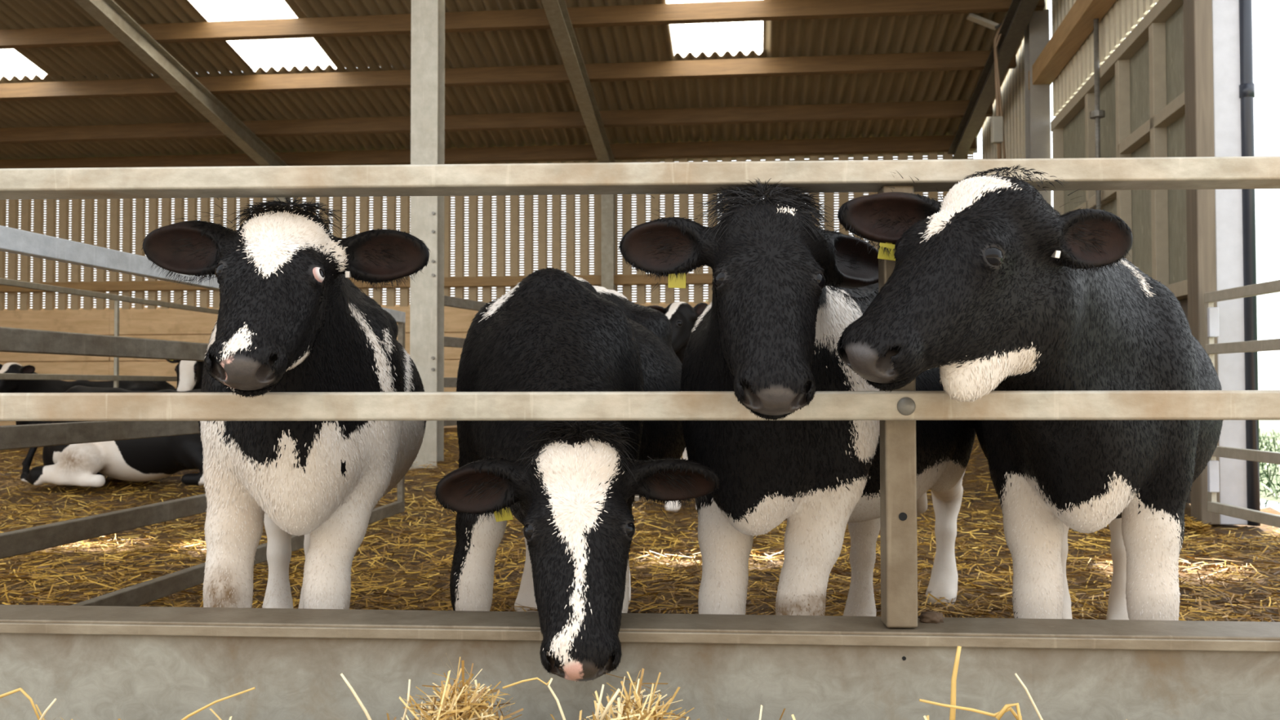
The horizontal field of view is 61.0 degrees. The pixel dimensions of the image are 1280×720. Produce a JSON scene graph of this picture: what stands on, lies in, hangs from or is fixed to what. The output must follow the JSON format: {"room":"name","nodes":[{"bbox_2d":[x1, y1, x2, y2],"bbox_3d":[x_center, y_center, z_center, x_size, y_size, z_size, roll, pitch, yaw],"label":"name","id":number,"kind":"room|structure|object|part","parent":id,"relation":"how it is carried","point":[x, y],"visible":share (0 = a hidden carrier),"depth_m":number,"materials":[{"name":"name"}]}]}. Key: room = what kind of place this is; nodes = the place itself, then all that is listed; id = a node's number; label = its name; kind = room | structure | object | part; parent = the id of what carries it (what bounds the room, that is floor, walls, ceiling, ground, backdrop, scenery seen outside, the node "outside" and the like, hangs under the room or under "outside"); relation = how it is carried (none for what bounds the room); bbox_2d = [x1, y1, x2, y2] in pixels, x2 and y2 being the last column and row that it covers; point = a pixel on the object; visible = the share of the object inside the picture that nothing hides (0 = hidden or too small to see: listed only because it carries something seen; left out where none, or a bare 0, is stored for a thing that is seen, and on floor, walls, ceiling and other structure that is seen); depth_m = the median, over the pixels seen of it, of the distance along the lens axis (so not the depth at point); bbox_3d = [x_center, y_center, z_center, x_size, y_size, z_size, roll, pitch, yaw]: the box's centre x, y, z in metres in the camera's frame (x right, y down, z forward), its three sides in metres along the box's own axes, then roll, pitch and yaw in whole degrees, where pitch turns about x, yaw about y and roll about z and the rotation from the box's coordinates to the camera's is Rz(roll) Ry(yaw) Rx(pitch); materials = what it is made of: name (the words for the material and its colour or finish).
{"room":"farm building","nodes":[
{"label":"farm building","id":0,"kind":"room"},
{"bbox_2d":[0,151,973,427],"bbox_3d":[-3.684,-0.817,15.566,16.672,4.136,0.141,0,-1,6],"label":"wall","id":1,"kind":"structure","parent":0,"point":[134,233],"depth_m":15.59,"materials":[{"name":"brown wood"}]},
{"bbox_2d":[0,273,713,292],"bbox_3d":[-3.684,-1.096,15.467,16.650,0.130,0.110,0,-1,6],"label":"trim rail","id":2,"kind":"object","parent":1,"relation":"attached to","point":[595,280],"visible":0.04,"depth_m":15.38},
{"bbox_2d":[494,137,977,164],"bbox_3d":[-3.666,-2.945,15.728,16.650,0.300,0.040,0,-1,6],"label":"trim","id":3,"kind":"structure","parent":1,"relation":"attached to","point":[975,151],"depth_m":15.08,"materials":[{"name":"metal"}]},
{"bbox_2d":[0,0,1024,159],"bbox_3d":[-4.462,-4.420,9.507,16.920,2.700,12.950,0,-1,6],"label":"ceiling","id":4,"kind":"structure","parent":0,"point":[942,32],"depth_m":13.43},
{"bbox_2d":[0,48,47,79],"bbox_3d":[-7.999,-3.829,12.374,0.960,0.602,2.700,0,-1,6],"label":"window","id":5,"kind":"structure","parent":4,"relation":"attached to","point":[12,63],"depth_m":13.34,"materials":[{"name":"white plastic"}]},
{"bbox_2d":[188,0,337,71],"bbox_3d":[-4.329,-3.847,11.988,1.040,0.602,2.700,0,-1,6],"label":"skylight","id":6,"kind":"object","parent":4,"relation":"attached to","point":[288,53],"depth_m":12.65,"materials":[{"name":"white plastic"}]},
{"bbox_2d":[0,135,976,168],"bbox_3d":[-3.677,-2.886,15.476,16.480,0.210,0.116,0,-1,6],"label":"timber purlin","id":7,"kind":"object","parent":4,"relation":"attached to","point":[930,143],"visible":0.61,"depth_m":15.19,"materials":[{"name":"brown wood"}]},
{"bbox_2d":[0,99,993,143],"bbox_3d":[-3.785,-3.117,14.457,16.480,0.210,0.116,0,-1,6],"label":"timber purlin","id":8,"kind":"object","parent":4,"relation":"attached to","point":[940,108],"visible":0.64,"depth_m":14.19,"materials":[{"name":"brown wood"}]},
{"bbox_2d":[0,49,1016,100],"bbox_3d":[-3.914,-3.394,13.241,16.480,0.210,0.116,0,-1,6],"label":"timber purlin","id":9,"kind":"object","parent":4,"relation":"attached to","point":[966,60],"visible":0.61,"depth_m":12.93,"materials":[{"name":"brown wood"}]},
{"bbox_2d":[0,0,1044,48],"bbox_3d":[-4.042,-3.668,12.034,16.480,0.210,0.116,0,-1,6],"label":"timber purlin","id":10,"kind":"object","parent":4,"relation":"attached to","point":[754,10],"visible":1,"depth_m":11.71,"materials":[{"name":"brown wood"}]},
{"bbox_2d":[666,0,763,57],"bbox_3d":[0.783,-3.871,11.451,1.040,0.599,2.700,0,-1,6],"label":"skylight","id":11,"kind":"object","parent":4,"relation":"attached to","point":[745,37],"depth_m":12.33,"materials":[{"name":"white plastic"}]},
{"bbox_2d":[0,427,1279,622],"bbox_3d":[-4.396,0.969,9.656,17.500,0.418,14.180,0,-1,2],"label":"floor","id":12,"kind":"structure","parent":0,"point":[686,514],"depth_m":5.73,"materials":[{"name":"plant"}]},
{"bbox_2d":[0,362,175,425],"bbox_3d":[-5.912,0.469,11.470,1.949,0.861,0.802,1,-2,-39],"label":"cow","id":13,"kind":"object","parent":12,"relation":"on","point":[6,385],"visible":0.31,"depth_m":11.09},
{"bbox_2d":[0,278,219,387],"bbox_3d":[-4.916,-0.041,10.637,0.041,1.130,7.121,0,-1,6],"label":"gate","id":14,"kind":"object","parent":12,"relation":"on","point":[116,377],"visible":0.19,"depth_m":10.04,"materials":[{"name":"metal"}]},
{"bbox_3d":[-4.916,0.179,10.621,0.040,0.050,7.100,0,-1,6],"label":"rail","id":15,"kind":"part","parent":14,"relation":"part of","materials":[{"name":"metal"}]},
{"bbox_3d":[-4.917,-0.191,10.631,0.040,0.050,7.100,0,-1,6],"label":"rail","id":16,"kind":"part","parent":14,"relation":"part of","materials":[{"name":"metal"}]},
{"bbox_3d":[-4.918,-0.581,10.640,0.040,0.050,7.100,0,-1,6],"label":"rail","id":17,"kind":"part","parent":14,"relation":"part of","materials":[{"name":"metal"}]},
{"bbox_2d":[20,385,204,487],"bbox_3d":[-3.641,0.574,8.387,2.242,0.828,0.843,-1,-2,15],"label":"cow","id":18,"kind":"object","parent":12,"relation":"on","point":[148,459],"visible":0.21,"depth_m":8.20},
{"bbox_2d":[165,359,204,391],"bbox_3d":[-4.386,0.419,11.470,0.806,0.997,1.965,0,-1,2],"label":"cow","id":19,"kind":"object","parent":12,"relation":"on","point":[188,373],"visible":0.22,"depth_m":10.60},
{"bbox_2d":[274,197,290,208],"bbox_3d":[-5.113,-0.797,15.494,0.170,3.700,0.170,0,-1,6],"label":"steel column","id":20,"kind":"structure","parent":12,"relation":"on","point":[282,199],"depth_m":15.45,"materials":[{"name":"grey metal"}]},
{"bbox_2d":[74,0,288,165],"bbox_3d":[-5.755,-4.038,9.533,0.160,2.686,12.393,0,-1,6],"label":"rafter","id":21,"kind":"object","parent":20,"relation":"on","point":[108,13],"visible":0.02,"depth_m":12.67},
{"bbox_2d":[409,0,444,469],"bbox_3d":[-1.876,-1.929,9.600,0.380,6.050,0.360,0,-1,6],"label":"steel column","id":22,"kind":"structure","parent":12,"relation":"on","point":[428,16],"depth_m":9.49,"materials":[{"name":"grey metal"}]},
{"bbox_3d":[-1.870,0.960,9.527,0.380,0.070,0.360,0,-1,6],"label":"plate","id":23,"kind":"part","parent":22,"relation":"part of","materials":[{"name":"metal"}]},
{"bbox_2d":[444,295,487,426],"bbox_3d":[-1.102,0.060,11.965,0.048,1.180,4.555,-1,-2,17],"label":"gate","id":24,"kind":"object","parent":12,"relation":"on","point":[449,301],"visible":0.02,"depth_m":10.00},
{"bbox_3d":[-1.105,0.605,11.945,0.040,0.090,4.540,-1,-2,17],"label":"rail","id":25,"kind":"part","parent":24,"relation":"part of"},
{"bbox_3d":[-1.106,0.255,11.954,0.040,0.090,4.540,-1,-2,17],"label":"rail","id":26,"kind":"part","parent":24,"relation":"part of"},
{"bbox_3d":[-1.107,-0.115,11.963,0.040,0.090,4.540,-1,-2,17],"label":"rail","id":27,"kind":"part","parent":24,"relation":"part of","materials":[{"name":"grey wood"}]},
{"bbox_3d":[-1.107,-0.485,11.972,0.040,0.090,4.540,-1,-2,17],"label":"rail","id":28,"kind":"part","parent":24,"relation":"part of","materials":[{"name":"grey wood"}]},
{"bbox_2d":[600,194,615,290],"bbox_3d":[-0.439,-0.820,15.003,0.170,3.700,0.170,0,-1,6],"label":"steel column","id":29,"kind":"structure","parent":12,"relation":"on","point":[607,201],"depth_m":14.94,"materials":[{"name":"grey metal"}]},
{"bbox_2d":[541,0,614,162],"bbox_3d":[-1.080,-4.060,9.042,0.160,2.686,12.393,0,-1,6],"label":"rafter","id":30,"kind":"object","parent":29,"relation":"on","point":[556,11],"visible":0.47,"depth_m":12.38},
{"bbox_2d":[0,430,1279,622],"bbox_3d":[-2.359,0.885,7.779,12.646,0.458,10.655,0,-1,2],"label":"bedding","id":31,"kind":"object","parent":12,"relation":"on","point":[1195,526],"visible":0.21,"depth_m":5.06,"materials":[{"name":"yellow plant"}]},
{"bbox_2d":[0,225,405,606],"bbox_3d":[-1.773,0.286,5.030,0.045,1.302,4.180,0,-1,6],"label":"gate","id":32,"kind":"object","parent":31,"relation":"on","point":[15,241],"visible":0.57,"depth_m":3.83,"materials":[{"name":"metal"}]},
{"bbox_3d":[-1.772,0.281,5.032,0.045,0.072,4.150,0,-1,6],"label":"rail","id":33,"kind":"part","parent":32,"relation":"part of","materials":[{"name":"metal"}]},
{"bbox_3d":[-1.772,0.611,5.024,0.045,0.072,4.150,0,-1,6],"label":"rail","id":34,"kind":"part","parent":32,"relation":"part of","materials":[{"name":"metal"}]},
{"bbox_3d":[-1.773,-0.019,5.040,0.045,0.072,4.150,0,-1,6],"label":"rail","id":35,"kind":"part","parent":32,"relation":"part of","materials":[{"name":"metal"}]},
{"bbox_3d":[-1.774,-0.329,5.048,0.326,0.072,4.143,0,-1,2],"label":"rail","id":36,"kind":"part","parent":32,"relation":"part of","materials":[{"name":"grey metal"}]},
{"bbox_3d":[-1.771,0.901,5.017,0.045,0.072,4.150,0,-1,6],"label":"rail","id":37,"kind":"part","parent":32,"relation":"part of","materials":[{"name":"metal"}]},
{"bbox_2d":[141,197,430,608],"bbox_3d":[-0.939,0.302,3.112,0.662,1.310,2.221,0,-1,-13],"label":"cow","id":38,"kind":"object","parent":31,"relation":"on","point":[291,317],"visible":0.91,"depth_m":2.45},
{"bbox_2d":[434,266,720,681],"bbox_3d":[-0.159,0.342,3.234,0.719,1.231,2.418,0,-1,2],"label":"cow","id":39,"kind":"object","parent":31,"relation":"on","point":[573,486],"visible":0.91,"depth_m":2.31},
{"bbox_2d":[618,177,975,616],"bbox_3d":[0.633,0.311,3.246,0.633,1.316,2.788,-1,-2,26],"label":"cow","id":40,"kind":"object","parent":31,"relation":"on","point":[785,286],"visible":0.77,"depth_m":2.44},
{"bbox_2d":[835,164,1222,620],"bbox_3d":[1.166,0.292,2.877,0.682,1.308,2.488,-1,-2,28],"label":"cow","id":41,"kind":"object","parent":31,"relation":"on","point":[990,286],"visible":0.92,"depth_m":2.22},
{"bbox_2d":[1204,280,1279,528],"bbox_3d":[3.435,0.228,5.550,0.074,1.332,2.154,0,-1,2],"label":"gate","id":42,"kind":"object","parent":31,"relation":"on","point":[1211,313],"visible":0.77,"depth_m":6.29,"materials":[{"name":"metal"}]},
{"bbox_3d":[3.457,0.702,6.547,0.060,0.190,0.030,0,-1,2],"label":"hinge plate","id":43,"kind":"part","parent":42,"relation":"part of","materials":[{"name":"silver metal"}]},
{"bbox_3d":[3.468,-0.228,6.570,0.060,0.180,0.030,0,-1,2],"label":"hinge plate","id":44,"kind":"part","parent":42,"relation":"part of","materials":[{"name":"silver metal"}]},
{"bbox_3d":[3.439,-0.406,5.564,0.040,0.062,2.150,0,-1,2],"label":"rail","id":45,"kind":"part","parent":42,"relation":"part of","materials":[{"name":"metal"}]},
{"bbox_3d":[3.440,-0.092,5.557,0.040,0.062,2.150,0,-1,2],"label":"rail","id":46,"kind":"part","parent":42,"relation":"part of","materials":[{"name":"metal"}]},
{"bbox_3d":[3.442,0.863,5.532,0.040,0.062,2.150,0,-1,2],"label":"rail","id":47,"kind":"part","parent":42,"relation":"part of","materials":[{"name":"metal"}]},
{"bbox_3d":[3.441,0.523,5.541,0.040,0.062,2.150,0,-1,2],"label":"rail","id":48,"kind":"part","parent":42,"relation":"part of","materials":[{"name":"metal"}]},
{"bbox_2d":[647,302,707,512],"bbox_3d":[0.422,0.339,7.837,0.593,1.398,2.168,0,-1,7],"label":"cow","id":49,"kind":"object","parent":12,"relation":"on","point":[682,317],"visible":0.11,"depth_m":6.99},
{"bbox_2d":[1023,8,1051,205],"bbox_3d":[4.146,-1.249,11.283,0.200,4.750,0.220,0,-1,6],"label":"steel column","id":50,"kind":"structure","parent":12,"relation":"on","point":[1037,99],"depth_m":11.22,"materials":[{"name":"grey metal"}]},
{"bbox_2d":[1182,0,1220,524],"bbox_3d":[3.512,-1.710,6.824,0.110,5.450,0.200,0,-1,9],"label":"timber post","id":51,"kind":"object","parent":12,"relation":"on","point":[1197,14],"visible":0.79,"depth_m":6.73,"materials":[{"name":"wood"}]},
{"bbox_2d":[947,0,1039,159],"bbox_3d":[3.594,-4.082,8.550,0.160,2.686,12.393,0,-1,6],"label":"rafter","id":52,"kind":"object","parent":51,"relation":"attached to","point":[1020,13],"visible":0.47,"depth_m":12.27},
{"bbox_2d":[991,17,1005,159],"bbox_3d":[3.866,-2.845,11.612,0.216,1.671,0.102,0,-1,2],"label":"conduit","id":53,"kind":"object","parent":52,"relation":"hanging from","point":[997,122],"visible":0.89,"depth_m":11.60,"materials":[{"name":"grey metal"}]},
{"bbox_2d":[966,13,1002,30],"bbox_3d":[3.734,-3.645,11.713,0.394,0.180,0.128,0,-1,2],"label":"light fixture","id":54,"kind":"object","parent":53,"relation":"attached to","point":[972,17],"visible":0.89,"depth_m":11.67,"materials":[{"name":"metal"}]},
{"bbox_2d":[982,0,1159,159],"bbox_3d":[4.171,-2.611,10.793,0.148,7.450,7.797,0,-1,8],"label":"wall","id":55,"kind":"structure","parent":0,"point":[1122,17],"depth_m":10.75,"materials":[{"name":"beige wood"}]},
{"bbox_2d":[1028,0,1116,89],"bbox_3d":[3.812,-2.998,9.113,0.190,0.200,4.750,0,-1,9],"label":"wooden beam","id":56,"kind":"structure","parent":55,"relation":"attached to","point":[1077,24],"depth_m":9.86,"materials":[{"name":"brown wood"}]},
{"bbox_2d":[1089,18,1105,209],"bbox_3d":[3.879,-1.786,9.199,0.118,2.220,0.118,0,-1,2],"label":"rod","id":57,"kind":"object","parent":56,"relation":"hanging from","point":[1096,114],"visible":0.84,"depth_m":9.19,"materials":[{"name":"grey metal"}]},
{"bbox_3d":[3.879,-1.786,9.199,0.041,2.220,0.041,0,-2,-20],"label":"rod","id":58,"kind":"part","parent":57,"relation":"part of","materials":[{"name":"grey metal"}]},
{"bbox_2d":[1063,4,1186,284],"bbox_3d":[3.999,-1.421,9.018,0.030,2.040,4.200,0,-1,9],"label":"wall panel","id":59,"kind":"object","parent":55,"relation":"attached to","point":[1074,131],"visible":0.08,"depth_m":8.32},
{"bbox_2d":[1050,0,1187,300],"bbox_3d":[3.933,-1.440,9.019,0.100,2.120,4.280,0,-1,9],"label":"panel frame","id":60,"kind":"object","parent":59,"relation":"attached to","point":[1152,28],"visible":0.36,"depth_m":8.21,"materials":[{"name":"brown wood"}]},
{"bbox_2d":[1212,0,1247,524],"bbox_3d":[3.654,-1.911,6.827,0.168,5.850,0.200,0,-1,9],"label":"trim","id":61,"kind":"structure","parent":55,"relation":"attached to","point":[1225,13],"depth_m":6.70,"materials":[{"name":"white metal"}]},
{"bbox_2d":[1239,0,1260,525],"bbox_3d":[3.746,-1.914,6.711,0.085,5.850,0.086,0,-1,2],"label":"drainpipe","id":62,"kind":"object","parent":55,"relation":"attached to","point":[1246,86],"visible":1,"depth_m":6.65,"materials":[{"name":"plastic"}]},
{"bbox_2d":[1178,297,1191,503],"bbox_3d":[4.017,0.309,8.972,0.040,1.420,4.300,0,-1,9],"label":"wall","id":63,"kind":"structure","parent":0,"point":[1184,303],"depth_m":7.46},
{"bbox_2d":[1258,419,1279,507],"bbox_3d":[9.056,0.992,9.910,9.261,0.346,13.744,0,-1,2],"label":"grass","id":64,"kind":"structure","parent":0,"point":[1268,475],"depth_m":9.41,"materials":[{"name":"green plant"}]},
{"bbox_3d":[-0.086,0.769,-2.419,32.000,0.160,9.200,0,-1,2],"label":"floor","id":65,"kind":"structure","parent":0,"visible":0},
{"bbox_2d":[35,693,1022,719],"bbox_3d":[0.197,0.727,1.848,3.728,0.247,0.606,0,-1,2],"label":"bed","id":66,"kind":"object","parent":65,"relation":"on","point":[926,717],"visible":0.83,"depth_m":1.97,"materials":[{"name":"beige plant"}]},
{"bbox_2d":[0,687,39,719],"bbox_3d":[-1.105,0.611,1.927,0.086,0.060,0.006,0,-1,2],"label":"stalk","id":67,"kind":"object","parent":66,"relation":"on","point":[20,689],"visible":1,"depth_m":1.93,"materials":[{"name":"yellow plant"}]},
{"bbox_2d":[39,697,57,719],"bbox_3d":[-1.054,0.627,1.925,0.040,0.055,0.006,0,-1,2],"label":"stalk","id":68,"kind":"object","parent":66,"relation":"on","point":[55,699],"visible":1,"depth_m":1.92,"materials":[{"name":"beige plant"}]},
{"bbox_2d":[181,687,255,719],"bbox_3d":[-0.753,0.614,1.914,0.151,0.076,0.006,0,-1,2],"label":"stalk","id":69,"kind":"object","parent":66,"relation":"on","point":[188,716],"visible":1,"depth_m":1.91,"materials":[{"name":"yellow plant"}]},
{"bbox_2d":[340,673,372,719],"bbox_3d":[-0.488,0.611,1.904,0.077,0.122,0.007,0,-1,2],"label":"stalk","id":70,"kind":"object","parent":66,"relation":"on","point":[349,686],"visible":1,"depth_m":1.90,"materials":[{"name":"beige plant"}]},
{"bbox_2d":[402,679,410,719],"bbox_3d":[-0.412,0.615,1.901,0.021,0.111,0.005,0,-1,2],"label":"stalk","id":71,"kind":"object","parent":66,"relation":"on","point":[409,682],"visible":1,"depth_m":1.90,"materials":[{"name":"beige plant"}]},
{"bbox_2d":[399,657,523,719],"bbox_3d":[-0.332,0.690,1.890,0.434,0.337,0.506,0,-1,2],"label":"pile","id":72,"kind":"object","parent":66,"relation":"on","point":[460,706],"visible":0.99,"depth_m":1.91,"materials":[{"name":"beige plant"}]},
{"bbox_2d":[502,677,551,688],"bbox_3d":[-0.194,0.558,1.875,0.087,0.021,0.004,0,-1,2],"label":"stalk","id":73,"kind":"object","parent":72,"relation":"on","point":[534,678],"visible":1,"depth_m":1.87,"materials":[{"name":"yellow plant"}]},
{"bbox_2d":[547,678,565,719],"bbox_3d":[-0.144,0.604,1.872,0.032,0.111,0.006,0,-1,2],"label":"stalk","id":74,"kind":"object","parent":66,"relation":"on","point":[550,682],"visible":1,"depth_m":1.87,"materials":[{"name":"beige plant"}]},
{"bbox_2d":[584,668,699,719],"bbox_3d":[0.015,0.705,1.888,0.482,0.322,0.531,0,-1,2],"label":"pile","id":75,"kind":"object","parent":66,"relation":"on","point":[639,713],"visible":0.95,"depth_m":1.94,"materials":[{"name":"beige plant"}]},
{"bbox_2d":[595,684,604,719],"bbox_3d":[-0.072,0.611,1.889,0.021,0.092,0.006,0,-1,2],"label":"stalk","id":76,"kind":"object","parent":75,"relation":"on","point":[602,686],"visible":1,"depth_m":1.89,"materials":[{"name":"beige plant"}]},
{"bbox_2d":[599,688,620,719],"bbox_3d":[-0.053,0.602,1.889,0.039,0.062,0.008,0,-1,2],"label":"stalk","id":77,"kind":"object","parent":75,"relation":"on","point":[608,705],"visible":1,"depth_m":1.89,"materials":[{"name":"beige plant"}]},
{"bbox_2d":[949,645,961,719],"bbox_3d":[0.541,0.575,1.867,0.024,0.166,0.010,0,-1,2],"label":"stalk","id":78,"kind":"object","parent":66,"relation":"on","point":[953,697],"visible":0.98,"depth_m":1.86,"materials":[{"name":"yellow plant"}]},
{"bbox_2d":[919,698,1018,719],"bbox_3d":[0.564,0.599,1.846,0.177,0.044,0.007,0,-1,2],"label":"stalk","id":79,"kind":"object","parent":66,"relation":"on","point":[1010,708],"visible":1,"depth_m":1.84,"materials":[{"name":"yellow plant"}]},
{"bbox_2d":[995,702,1022,719],"bbox_3d":[0.624,0.608,1.834,0.046,0.058,0.008,0,-1,2],"label":"stalk","id":80,"kind":"object","parent":66,"relation":"on","point":[1000,714],"visible":1,"depth_m":1.83,"materials":[{"name":"yellow plant"}]},
{"bbox_2d":[1014,673,1043,719],"bbox_3d":[0.680,0.597,1.862,0.073,0.119,0.005,0,-1,2],"label":"stalk","id":81,"kind":"object","parent":66,"relation":"on","point":[1015,674],"visible":1,"depth_m":1.86,"materials":[{"name":"beige plant"}]},
{"bbox_2d":[0,604,1279,719],"bbox_3d":[0.085,0.715,2.253,5.200,0.385,0.156,0,-1,2],"label":"concrete curb","id":82,"kind":"object","parent":65,"relation":"on","point":[98,662],"visible":1,"depth_m":2.20,"materials":[{"name":"concrete"}]},
{"bbox_2d":[0,155,1279,627],"bbox_3d":[0.082,0.070,2.226,4.400,0.947,0.162,0,-1,2],"label":"barrier","id":83,"kind":"object","parent":82,"relation":"on","point":[897,412],"visible":0.98,"depth_m":2.19,"materials":[{"name":"metal"}]},
{"bbox_3d":[0.082,-0.379,2.264,4.400,0.048,0.110,0,-1,2],"label":"rail","id":84,"kind":"part","parent":83,"relation":"part of","materials":[{"name":"grey metal"}]},
{"bbox_3d":[0.080,0.092,2.187,4.400,0.058,0.060,0,-1,2],"label":"rail","id":85,"kind":"part","parent":83,"relation":"part of","materials":[{"name":"beige wood"}]},
{"bbox_3d":[0.529,0.093,2.233,0.064,0.899,0.065,0,-1,2],"label":"post","id":86,"kind":"part","parent":83,"relation":"part of","materials":[{"name":"metal"}]},
{"bbox_2d":[917,610,944,623],"bbox_3d":[0.608,0.539,2.265,0.056,0.030,0.041,0,-1,2],"label":"clod","id":87,"kind":"object","parent":82,"relation":"on","point":[931,616],"visible":0.96,"depth_m":2.26,"materials":[{"name":"brown soil"}]}
]}

